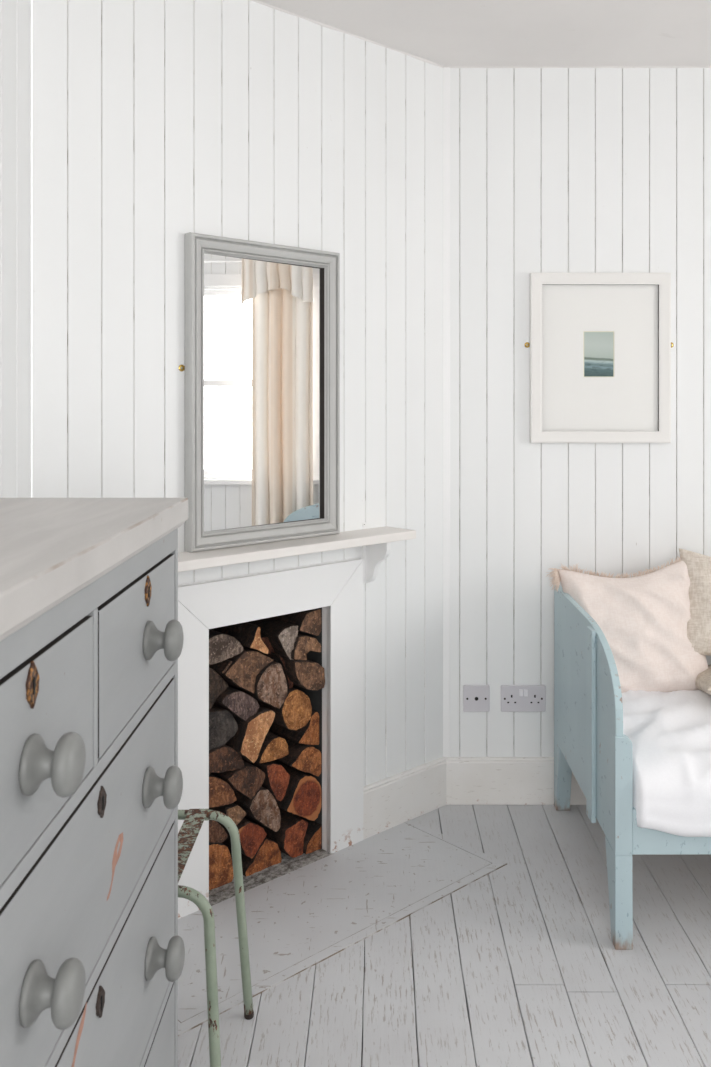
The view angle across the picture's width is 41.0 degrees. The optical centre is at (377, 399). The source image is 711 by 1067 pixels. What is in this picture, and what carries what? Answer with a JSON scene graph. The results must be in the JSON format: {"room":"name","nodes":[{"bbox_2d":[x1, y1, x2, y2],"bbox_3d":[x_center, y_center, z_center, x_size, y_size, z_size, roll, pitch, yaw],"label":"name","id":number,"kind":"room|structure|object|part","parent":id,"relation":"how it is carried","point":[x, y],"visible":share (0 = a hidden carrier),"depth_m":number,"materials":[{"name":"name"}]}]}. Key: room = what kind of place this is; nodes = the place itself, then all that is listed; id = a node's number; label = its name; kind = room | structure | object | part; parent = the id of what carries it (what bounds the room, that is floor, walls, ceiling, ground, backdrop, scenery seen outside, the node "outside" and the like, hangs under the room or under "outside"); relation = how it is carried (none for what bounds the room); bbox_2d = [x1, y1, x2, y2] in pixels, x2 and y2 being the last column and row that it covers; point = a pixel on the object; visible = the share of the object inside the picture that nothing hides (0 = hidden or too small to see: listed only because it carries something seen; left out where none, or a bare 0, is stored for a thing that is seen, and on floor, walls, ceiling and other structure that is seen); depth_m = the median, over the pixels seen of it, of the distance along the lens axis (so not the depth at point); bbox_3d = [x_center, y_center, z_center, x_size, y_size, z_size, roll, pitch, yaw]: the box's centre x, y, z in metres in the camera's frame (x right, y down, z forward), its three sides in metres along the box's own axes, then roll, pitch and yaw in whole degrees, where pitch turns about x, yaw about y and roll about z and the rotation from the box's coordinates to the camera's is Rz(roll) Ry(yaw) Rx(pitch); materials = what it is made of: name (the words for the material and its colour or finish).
{"room":"bedroom","nodes":[
{"label":"bedroom","id":0,"kind":"room"},
{"bbox_2d":[0,0,31,497],"bbox_3d":[-0.843,0.114,0.412,0.100,2.412,3.524,0,0,0],"label":"wall","id":1,"kind":"structure","parent":0,"point":[15,15],"depth_m":2.08,"materials":[{"name":"white paint"}]},
{"bbox_2d":[32,0,442,849],"bbox_3d":[-0.434,0.124,2.801,1.379,2.432,0.430,0,0,-43],"label":"wall","id":2,"kind":"structure","parent":0,"point":[155,123],"depth_m":2.58,"materials":[{"name":"white paint"}]},
{"bbox_2d":[178,557,362,918],"bbox_3d":[-0.300,0.896,2.636,0.681,0.846,0.044,0,0,-43],"label":"fireplace surround","id":3,"kind":"object","parent":2,"relation":"attached to","point":[335,586],"visible":0.8,"depth_m":2.66,"materials":[{"name":"white paint"}]},
{"bbox_2d":[209,849,332,905],"bbox_3d":[-0.430,1.322,2.762,0.430,0.017,0.414,0,0,-43],"label":"hearth","id":4,"kind":"object","parent":2,"relation":"attached to","point":[288,864],"depth_m":2.64,"materials":[{"name":"grey stone"}]},
{"bbox_2d":[209,842,232,889],"bbox_3d":[-0.516,1.248,2.648,0.111,0.137,0.248,0,0,-43],"label":"log","id":5,"kind":"object","parent":4,"relation":"on","point":[220,860],"visible":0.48,"depth_m":2.57,"materials":[{"name":"orange wood"}]},
{"bbox_2d":[209,820,227,842],"bbox_3d":[-0.532,1.157,2.653,0.091,0.085,0.277,0,0,-43],"label":"log","id":6,"kind":"object","parent":5,"relation":"on","point":[217,834],"visible":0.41,"depth_m":2.56,"materials":[{"name":"brown wood"}]},
{"bbox_2d":[222,837,281,875],"bbox_3d":[-0.416,1.274,2.765,0.128,0.084,0.292,0,0,-43],"label":"log","id":7,"kind":"object","parent":4,"relation":"on","point":[268,854],"visible":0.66,"depth_m":2.66,"materials":[{"name":"orange wood"}]},
{"bbox_2d":[217,818,266,858],"bbox_3d":[-0.430,1.221,2.726,0.099,0.104,0.255,0,0,-43],"label":"log","id":8,"kind":"object","parent":7,"relation":"on","point":[252,835],"visible":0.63,"depth_m":2.63,"materials":[{"name":"red wood"}]},
{"bbox_2d":[209,803,245,824],"bbox_3d":[-0.427,1.137,2.641,0.068,0.055,0.125,0,0,-43],"label":"log","id":9,"kind":"object","parent":8,"relation":"on","point":[235,812],"visible":0.58,"depth_m":2.60,"materials":[{"name":"beige wood"}]},
{"bbox_2d":[209,773,236,807],"bbox_3d":[-0.527,1.051,2.664,0.127,0.105,0.289,0,0,-43],"label":"log","id":10,"kind":"object","parent":9,"relation":"on","point":[221,793],"visible":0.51,"depth_m":2.57,"materials":[{"name":"brown wood"}]},
{"bbox_2d":[233,786,280,831],"bbox_3d":[-0.410,1.155,2.761,0.109,0.136,0.290,0,0,-43],"label":"log","id":11,"kind":"object","parent":7,"relation":"on","point":[262,808],"visible":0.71,"depth_m":2.66,"materials":[{"name":"brown wood"}]},
{"bbox_2d":[210,761,264,798],"bbox_3d":[-0.447,1.060,2.715,0.129,0.099,0.265,0,0,-43],"label":"log","id":12,"kind":"object","parent":11,"relation":"on","point":[247,780],"visible":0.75,"depth_m":2.62,"materials":[{"name":"brown wood"}]},
{"bbox_2d":[209,745,244,772],"bbox_3d":[-0.514,0.977,2.673,0.150,0.078,0.280,0,0,-43],"label":"log","id":13,"kind":"object","parent":12,"relation":"on","point":[223,758],"visible":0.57,"depth_m":2.58,"materials":[{"name":"brown wood"}]},
{"bbox_2d":[209,704,237,749],"bbox_3d":[-0.516,0.886,2.658,0.135,0.113,0.254,0,0,-43],"label":"log","id":14,"kind":"object","parent":13,"relation":"on","point":[223,726],"visible":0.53,"depth_m":2.58,"materials":[{"name":"grey wood"}]},
{"bbox_2d":[209,667,227,708],"bbox_3d":[-0.537,0.775,2.673,0.101,0.125,0.271,0,0,-43],"label":"log","id":15,"kind":"object","parent":14,"relation":"on","point":[217,685],"visible":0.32,"depth_m":2.58,"materials":[{"name":"brown wood"}]},
{"bbox_2d":[209,660,231,673],"bbox_3d":[-0.448,0.724,2.616,0.034,0.030,0.123,0,0,-43],"label":"log","id":16,"kind":"object","parent":15,"relation":"on","point":[221,667],"visible":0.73,"depth_m":2.58,"materials":[{"name":"brown wood"}]},
{"bbox_2d":[209,629,243,664],"bbox_3d":[-0.508,0.673,2.666,0.150,0.080,0.256,0,0,-43],"label":"log","id":17,"kind":"object","parent":15,"relation":"on","point":[222,646],"visible":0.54,"depth_m":2.58,"materials":[{"name":"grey wood"}]},
{"bbox_2d":[225,705,274,763],"bbox_3d":[-0.426,0.936,2.732,0.120,0.138,0.286,0,0,-43],"label":"log","id":18,"kind":"object","parent":12,"relation":"on","point":[248,740],"visible":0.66,"depth_m":2.62,"materials":[{"name":"brown wood"}]},
{"bbox_2d":[214,686,258,720],"bbox_3d":[-0.465,0.844,2.704,0.128,0.094,0.272,0,0,-43],"label":"log","id":19,"kind":"object","parent":18,"relation":"on","point":[241,705],"visible":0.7,"depth_m":2.61,"materials":[{"name":"grey wood"}]},
{"bbox_2d":[214,647,272,693],"bbox_3d":[-0.446,0.758,2.733,0.168,0.124,0.276,0,0,-43],"label":"log","id":20,"kind":"object","parent":19,"relation":"on","point":[244,668],"visible":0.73,"depth_m":2.63,"materials":[{"name":"brown wood"}]},
{"bbox_2d":[211,622,267,653],"bbox_3d":[-0.418,0.672,2.740,0.064,0.084,0.267,0,0,-43],"label":"log","id":21,"kind":"object","parent":20,"relation":"on","point":[249,636],"visible":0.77,"depth_m":2.66,"materials":[{"name":"brown wood"}]},
{"bbox_2d":[221,622,257,645],"bbox_3d":[-0.450,0.670,2.792,0.068,0.060,0.252,0,0,-43],"label":"log","id":22,"kind":"object","parent":21,"relation":"on","point":[236,628],"visible":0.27,"depth_m":2.71,"materials":[{"name":"brown wood"}]},
{"bbox_2d":[228,661,286,708],"bbox_3d":[-0.390,0.810,2.776,0.109,0.134,0.284,0,0,-43],"label":"log","id":23,"kind":"object","parent":18,"relation":"on","point":[270,682],"visible":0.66,"depth_m":2.68,"materials":[{"name":"brown wood"}]},
{"bbox_2d":[255,732,288,762],"bbox_3d":[-0.373,0.986,2.767,0.104,0.063,0.251,0,0,-43],"label":"log","id":24,"kind":"object","parent":12,"relation":"on","point":[274,747],"visible":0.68,"depth_m":2.68,"materials":[{"name":"brown wood"}]},
{"bbox_2d":[242,759,289,801],"bbox_3d":[-0.383,1.085,2.805,0.082,0.118,0.303,0,0,-43],"label":"log","id":25,"kind":"object","parent":11,"relation":"on","point":[276,781],"visible":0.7,"depth_m":2.70,"materials":[{"name":"red wood"}]},
{"bbox_2d":[244,807,307,857],"bbox_3d":[-0.333,1.264,2.839,0.090,0.104,0.299,0,0,-43],"label":"log","id":26,"kind":"object","parent":4,"relation":"on","point":[289,838],"visible":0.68,"depth_m":2.74,"materials":[{"name":"red wood"}]},
{"bbox_2d":[273,760,320,820],"bbox_3d":[-0.301,1.156,2.837,0.127,0.144,0.272,0,0,-43],"label":"log","id":27,"kind":"object","parent":26,"relation":"on","point":[302,798],"visible":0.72,"depth_m":2.75,"materials":[{"name":"red wood"}]},
{"bbox_2d":[268,731,320,776],"bbox_3d":[-0.298,1.054,2.845,0.111,0.098,0.278,0,0,-43],"label":"log","id":28,"kind":"object","parent":27,"relation":"on","point":[304,758],"visible":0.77,"depth_m":2.76,"materials":[{"name":"orange wood"}]},
{"bbox_2d":[269,710,318,744],"bbox_3d":[-0.294,0.964,2.866,0.078,0.102,0.284,0,0,-43],"label":"log","id":29,"kind":"object","parent":28,"relation":"on","point":[309,734],"visible":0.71,"depth_m":2.78,"materials":[{"name":"orange wood"}]},
{"bbox_2d":[257,687,311,729],"bbox_3d":[-0.316,0.892,2.827,0.112,0.120,0.256,0,0,-43],"label":"log","id":30,"kind":"object","parent":29,"relation":"on","point":[295,712],"visible":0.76,"depth_m":2.73,"materials":[{"name":"brown wood"}]},
{"bbox_2d":[281,657,324,690],"bbox_3d":[-0.278,0.792,2.821,0.114,0.100,0.254,0,0,-43],"label":"log","id":31,"kind":"object","parent":30,"relation":"on","point":[307,674],"visible":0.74,"depth_m":2.73,"materials":[{"name":"brown wood"}]},
{"bbox_2d":[245,647,292,688],"bbox_3d":[-0.356,0.782,2.833,0.054,0.111,0.282,0,0,-43],"label":"log","id":32,"kind":"object","parent":31,"relation":"on","point":[276,657],"visible":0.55,"depth_m":2.74,"materials":[{"name":"brown wood"}]},
{"bbox_2d":[249,618,297,659],"bbox_3d":[-0.347,0.701,2.815,0.076,0.108,0.279,0,0,-43],"label":"log","id":33,"kind":"object","parent":31,"relation":"on","point":[282,635],"visible":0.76,"depth_m":2.73,"materials":[{"name":"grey wood"}]},
{"bbox_2d":[291,633,320,659],"bbox_3d":[-0.301,0.717,2.856,0.101,0.073,0.297,0,0,-43],"label":"log","id":34,"kind":"object","parent":31,"relation":"on","point":[303,644],"visible":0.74,"depth_m":2.75,"materials":[{"name":"beige wood"}]},
{"bbox_2d":[260,635,274,653],"bbox_3d":[-0.386,0.729,2.848,0.106,0.098,0.265,0,0,-43],"label":"log","id":35,"kind":"object","parent":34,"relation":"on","point":[264,639],"visible":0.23,"depth_m":2.74,"materials":[{"name":"brown wood"}]},
{"bbox_2d":[270,608,320,635],"bbox_3d":[-0.295,0.650,2.865,0.080,0.078,0.304,0,0,-43],"label":"log","id":36,"kind":"object","parent":34,"relation":"on","point":[308,621],"visible":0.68,"depth_m":2.77,"materials":[{"name":"brown wood"}]},
{"bbox_2d":[294,814,320,853],"bbox_3d":[-0.282,1.280,2.866,0.059,0.071,0.288,0,0,-43],"label":"log","id":37,"kind":"object","parent":4,"relation":"on","point":[312,839],"visible":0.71,"depth_m":2.77,"materials":[{"name":"orange wood"}]},
{"bbox_2d":[178,526,415,583],"bbox_3d":[-0.257,0.472,2.583,0.898,0.164,0.131,0,0,-43],"label":"mantel shelf","id":38,"kind":"object","parent":2,"relation":"attached to","point":[375,543],"visible":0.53,"depth_m":2.60,"materials":[{"name":"paint"}]},
{"bbox_2d":[179,232,339,552],"bbox_3d":[-0.310,-0.019,2.599,0.518,0.818,0.037,0,0,-43],"label":"wall mirror","id":39,"kind":"object","parent":38,"relation":"on","point":[262,366],"visible":1,"depth_m":2.59,"materials":[{"name":"grey paint"}]},
{"bbox_3d":[-0.500,-0.082,2.445,0.031,0.018,0.002,0,0,-43],"label":"mounting plate","id":40,"kind":"part","parent":39,"relation":"part of","materials":[{"name":"gold metal"}]},
{"bbox_2d":[363,757,445,839],"bbox_3d":[0.083,1.244,2.980,0.367,0.152,0.020,0,0,-43],"label":"baseboard","id":41,"kind":"structure","parent":2,"relation":"attached to","point":[394,800],"depth_m":2.96,"materials":[{"name":"paint"}]},
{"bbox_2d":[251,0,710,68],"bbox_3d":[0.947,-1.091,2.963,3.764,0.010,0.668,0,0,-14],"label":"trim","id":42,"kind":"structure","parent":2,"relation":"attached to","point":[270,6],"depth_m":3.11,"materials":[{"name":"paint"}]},
{"bbox_2d":[178,805,710,1066],"bbox_3d":[1.005,1.359,0.882,3.890,0.082,4.665,0,0,0],"label":"floor","id":43,"kind":"structure","parent":0,"point":[447,935],"depth_m":2.26,"materials":[{"name":"white wood"}]},
{"bbox_2d":[0,498,187,1066],"bbox_3d":[-0.534,0.741,1.108,0.509,1.158,0.932,0,0,0],"label":"dresser","id":44,"kind":"object","parent":43,"relation":"on","point":[92,952],"visible":1,"depth_m":1.11,"materials":[{"name":"grey paint"}]},
{"bbox_3d":[-0.327,0.270,0.901,0.003,0.046,0.030,0,0,0],"label":"keyhole plate","id":45,"kind":"part","parent":44,"relation":"part of","materials":[{"name":"gold metal"}]},
{"bbox_3d":[-0.459,0.337,0.888,0.260,0.175,0.418,0,0,0],"label":"drawer","id":46,"kind":"part","parent":44,"relation":"part of","materials":[{"name":"grey paint"}]},
{"bbox_3d":[-0.304,0.560,0.897,0.049,0.058,0.058,0,0,0],"label":"knob","id":47,"kind":"part","parent":44,"relation":"part of","materials":[{"name":"grey paint"}]},
{"bbox_3d":[-0.304,0.344,0.897,0.049,0.058,0.058,0,0,0],"label":"knob","id":48,"kind":"part","parent":44,"relation":"part of","materials":[{"name":"grey paint"}]},
{"bbox_3d":[-0.459,0.554,1.108,0.260,0.208,0.858,0,0,0],"label":"drawer","id":49,"kind":"part","parent":44,"relation":"part of","materials":[{"name":"grey paint"}]},
{"bbox_3d":[-0.327,0.710,1.121,0.003,0.038,0.030,0,0,0],"label":"keyhole plate","id":50,"kind":"part","parent":44,"relation":"part of","materials":[{"name":"brown metal"}]},
{"bbox_3d":[-0.327,0.477,1.127,0.003,0.038,0.030,0,0,0],"label":"keyhole plate","id":51,"kind":"part","parent":44,"relation":"part of","materials":[{"name":"brown metal"}]},
{"bbox_3d":[-0.459,0.798,1.108,0.260,0.239,0.858,0,0,0],"label":"drawer","id":52,"kind":"part","parent":44,"relation":"part of","materials":[{"name":"grey paint"}]},
{"bbox_3d":[-0.459,0.337,1.330,0.260,0.175,0.414,0,0,0],"label":"drawer","id":53,"kind":"part","parent":44,"relation":"part of","materials":[{"name":"grey paint"}]},
{"bbox_3d":[-0.327,0.272,1.353,0.003,0.044,0.030,0,0,0],"label":"keyhole plate","id":54,"kind":"part","parent":44,"relation":"part of","materials":[{"name":"gold metal"}]},
{"bbox_3d":[-0.459,1.070,1.108,0.260,0.256,0.858,0,0,0],"label":"drawer","id":55,"kind":"part","parent":44,"relation":"part of","materials":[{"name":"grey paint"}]},
{"bbox_3d":[-0.304,0.551,1.352,0.049,0.058,0.058,0,0,0],"label":"knob","id":56,"kind":"part","parent":44,"relation":"part of","materials":[{"name":"grey paint"}]},
{"bbox_3d":[-0.304,0.343,1.356,0.049,0.058,0.058,0,0,0],"label":"knob","id":57,"kind":"part","parent":44,"relation":"part of","materials":[{"name":"grey paint"}]},
{"bbox_3d":[-0.304,0.803,1.366,0.049,0.058,0.058,0,0,0],"label":"knob","id":58,"kind":"part","parent":44,"relation":"part of","materials":[{"name":"grey paint"}]},
{"bbox_2d":[178,809,253,1066],"bbox_3d":[-0.472,1.091,1.844,0.414,0.458,0.399,0,0,0],"label":"metal stool","id":59,"kind":"object","parent":43,"relation":"on","point":[193,819],"visible":0.39,"depth_m":1.88,"materials":[{"name":"green paint"}]},
{"bbox_3d":[-0.473,1.089,1.671,0.412,0.452,0.052,0,0,0],"label":"leg frame","id":60,"kind":"part","parent":59,"relation":"part of","materials":[{"name":"green paint"}]},
{"bbox_2d":[554,586,710,949],"bbox_3d":[1.595,0.959,2.685,2.074,0.722,0.810,0,0,0],"label":"bed","id":61,"kind":"object","parent":43,"relation":"on","point":[590,742],"visible":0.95,"depth_m":2.45,"materials":[{"name":"blue paint"}]},
{"bbox_3d":[0.595,1.150,3.042,0.044,0.340,0.095,0,0,0],"label":"leg","id":62,"kind":"part","parent":61,"relation":"part of","materials":[{"name":"blue paint"}]},
{"bbox_3d":[0.580,0.846,2.680,0.020,0.496,0.796,0,0,0],"label":"panel","id":63,"kind":"part","parent":61,"relation":"part of","materials":[{"name":"blue paint"}]},
{"bbox_3d":[0.591,1.207,2.332,0.043,0.226,0.104,0,0,0],"label":"leg","id":64,"kind":"part","parent":61,"relation":"part of","materials":[{"name":"blue paint"}]},
{"bbox_3d":[0.590,0.952,2.291,0.042,0.285,0.022,0,0,0],"label":"post","id":65,"kind":"part","parent":61,"relation":"part of","materials":[{"name":"blue paint"}]},
{"bbox_2d":[622,690,710,836],"bbox_3d":[1.595,0.963,2.650,2.005,0.206,0.820,0,0,0],"label":"duvet","id":66,"kind":"object","parent":61,"relation":"on","point":[669,733],"visible":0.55,"depth_m":2.32,"materials":[{"name":"white fabric"}]},
{"bbox_2d":[546,556,707,692],"bbox_3d":[0.775,0.705,2.934,0.495,0.449,0.211,0,0,-5],"label":"throw cushion","id":67,"kind":"object","parent":66,"relation":"on","point":[643,618],"visible":0.79,"depth_m":2.88,"materials":[{"name":"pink fabric"}]},
{"bbox_2d":[695,665,710,694],"bbox_3d":[1.160,0.846,2.835,0.450,0.141,0.354,0,0,3],"label":"throw cushion","id":68,"kind":"object","parent":66,"relation":"on","point":[703,680],"visible":0.54,"depth_m":2.79,"materials":[{"name":"fabric"}]},
{"bbox_2d":[679,548,710,655],"bbox_3d":[1.160,0.648,2.934,0.489,0.355,0.207,0,0,5],"label":"throw cushion","id":69,"kind":"object","parent":68,"relation":"on","point":[698,565],"visible":0.75,"depth_m":2.90,"materials":[{"name":"fabric"}]},
{"bbox_3d":[1.595,1.039,2.293,1.968,0.108,0.022,0,0,0],"label":"rail","id":70,"kind":"part","parent":61,"relation":"part of","materials":[{"name":"blue paint"}]},
{"bbox_2d":[257,0,710,65],"bbox_3d":[1.029,-1.142,0.882,3.842,0.100,4.665,0,0,0],"label":"ceiling","id":71,"kind":"structure","parent":0,"point":[441,32],"depth_m":2.79,"materials":[{"name":"paint"}]},
{"bbox_2d":[450,68,710,756],"bbox_3d":[1.533,0.114,3.165,2.634,2.412,0.100,0,0,0],"label":"wall","id":72,"kind":"structure","parent":0,"point":[553,170],"depth_m":3.12,"materials":[{"name":"white paint"}]},
{"bbox_2d":[443,67,449,756],"bbox_3d":[0.224,0.039,3.115,0.024,2.262,0.007,0,0,0],"label":"trim","id":73,"kind":"structure","parent":72,"relation":"attached to","point":[446,70],"depth_m":3.11,"materials":[{"name":"white paint"}]},
{"bbox_2d":[463,685,489,711],"bbox_3d":[0.322,0.977,3.110,0.086,0.086,0.010,0,0,0],"label":"socket","id":74,"kind":"object","parent":72,"relation":"attached to","point":[476,698],"visible":1,"depth_m":3.11,"materials":[{"name":"grey plastic"}]},
{"bbox_2d":[444,757,585,804],"bbox_3d":[1.531,1.245,3.107,2.638,0.150,0.020,0,0,0],"label":"baseboard","id":75,"kind":"structure","parent":72,"relation":"attached to","point":[469,780],"depth_m":3.10,"materials":[{"name":"paint"}]},
{"bbox_2d":[501,685,545,711],"bbox_3d":[0.475,0.977,3.108,0.146,0.086,0.013,0,0,0],"label":"power socket","id":76,"kind":"object","parent":72,"relation":"attached to","point":[514,698],"visible":1,"depth_m":3.11,"materials":[{"name":"grey plastic"}]},
{"bbox_2d":[519,689,522,696],"bbox_3d":[0.467,0.957,3.104,0.012,0.023,0.005,0,0,0],"label":"switch","id":77,"kind":"object","parent":76,"relation":"attached to","point":[520,690],"depth_m":3.10,"materials":[{"name":"white plastic"}]},
{"bbox_2d":[524,689,527,696],"bbox_3d":[0.483,0.957,3.104,0.012,0.023,0.005,0,0,0],"label":"switch","id":78,"kind":"object","parent":76,"relation":"attached to","point":[525,690],"depth_m":3.10,"materials":[{"name":"white plastic"}]},
{"bbox_2d":[524,273,673,442],"bbox_3d":[0.725,-0.137,3.101,0.489,0.554,0.028,0,0,0],"label":"framed picture","id":79,"kind":"object","parent":72,"relation":"attached to","point":[600,344],"visible":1,"depth_m":3.10,"materials":[{"name":"white paint"}]},
{"bbox_2d":[584,332,612,375],"bbox_3d":[0.722,-0.149,3.104,0.095,0.145,0.001,0,0,0],"label":"print","id":80,"kind":"object","parent":79,"relation":"attached to","point":[598,346],"depth_m":3.10}
]}

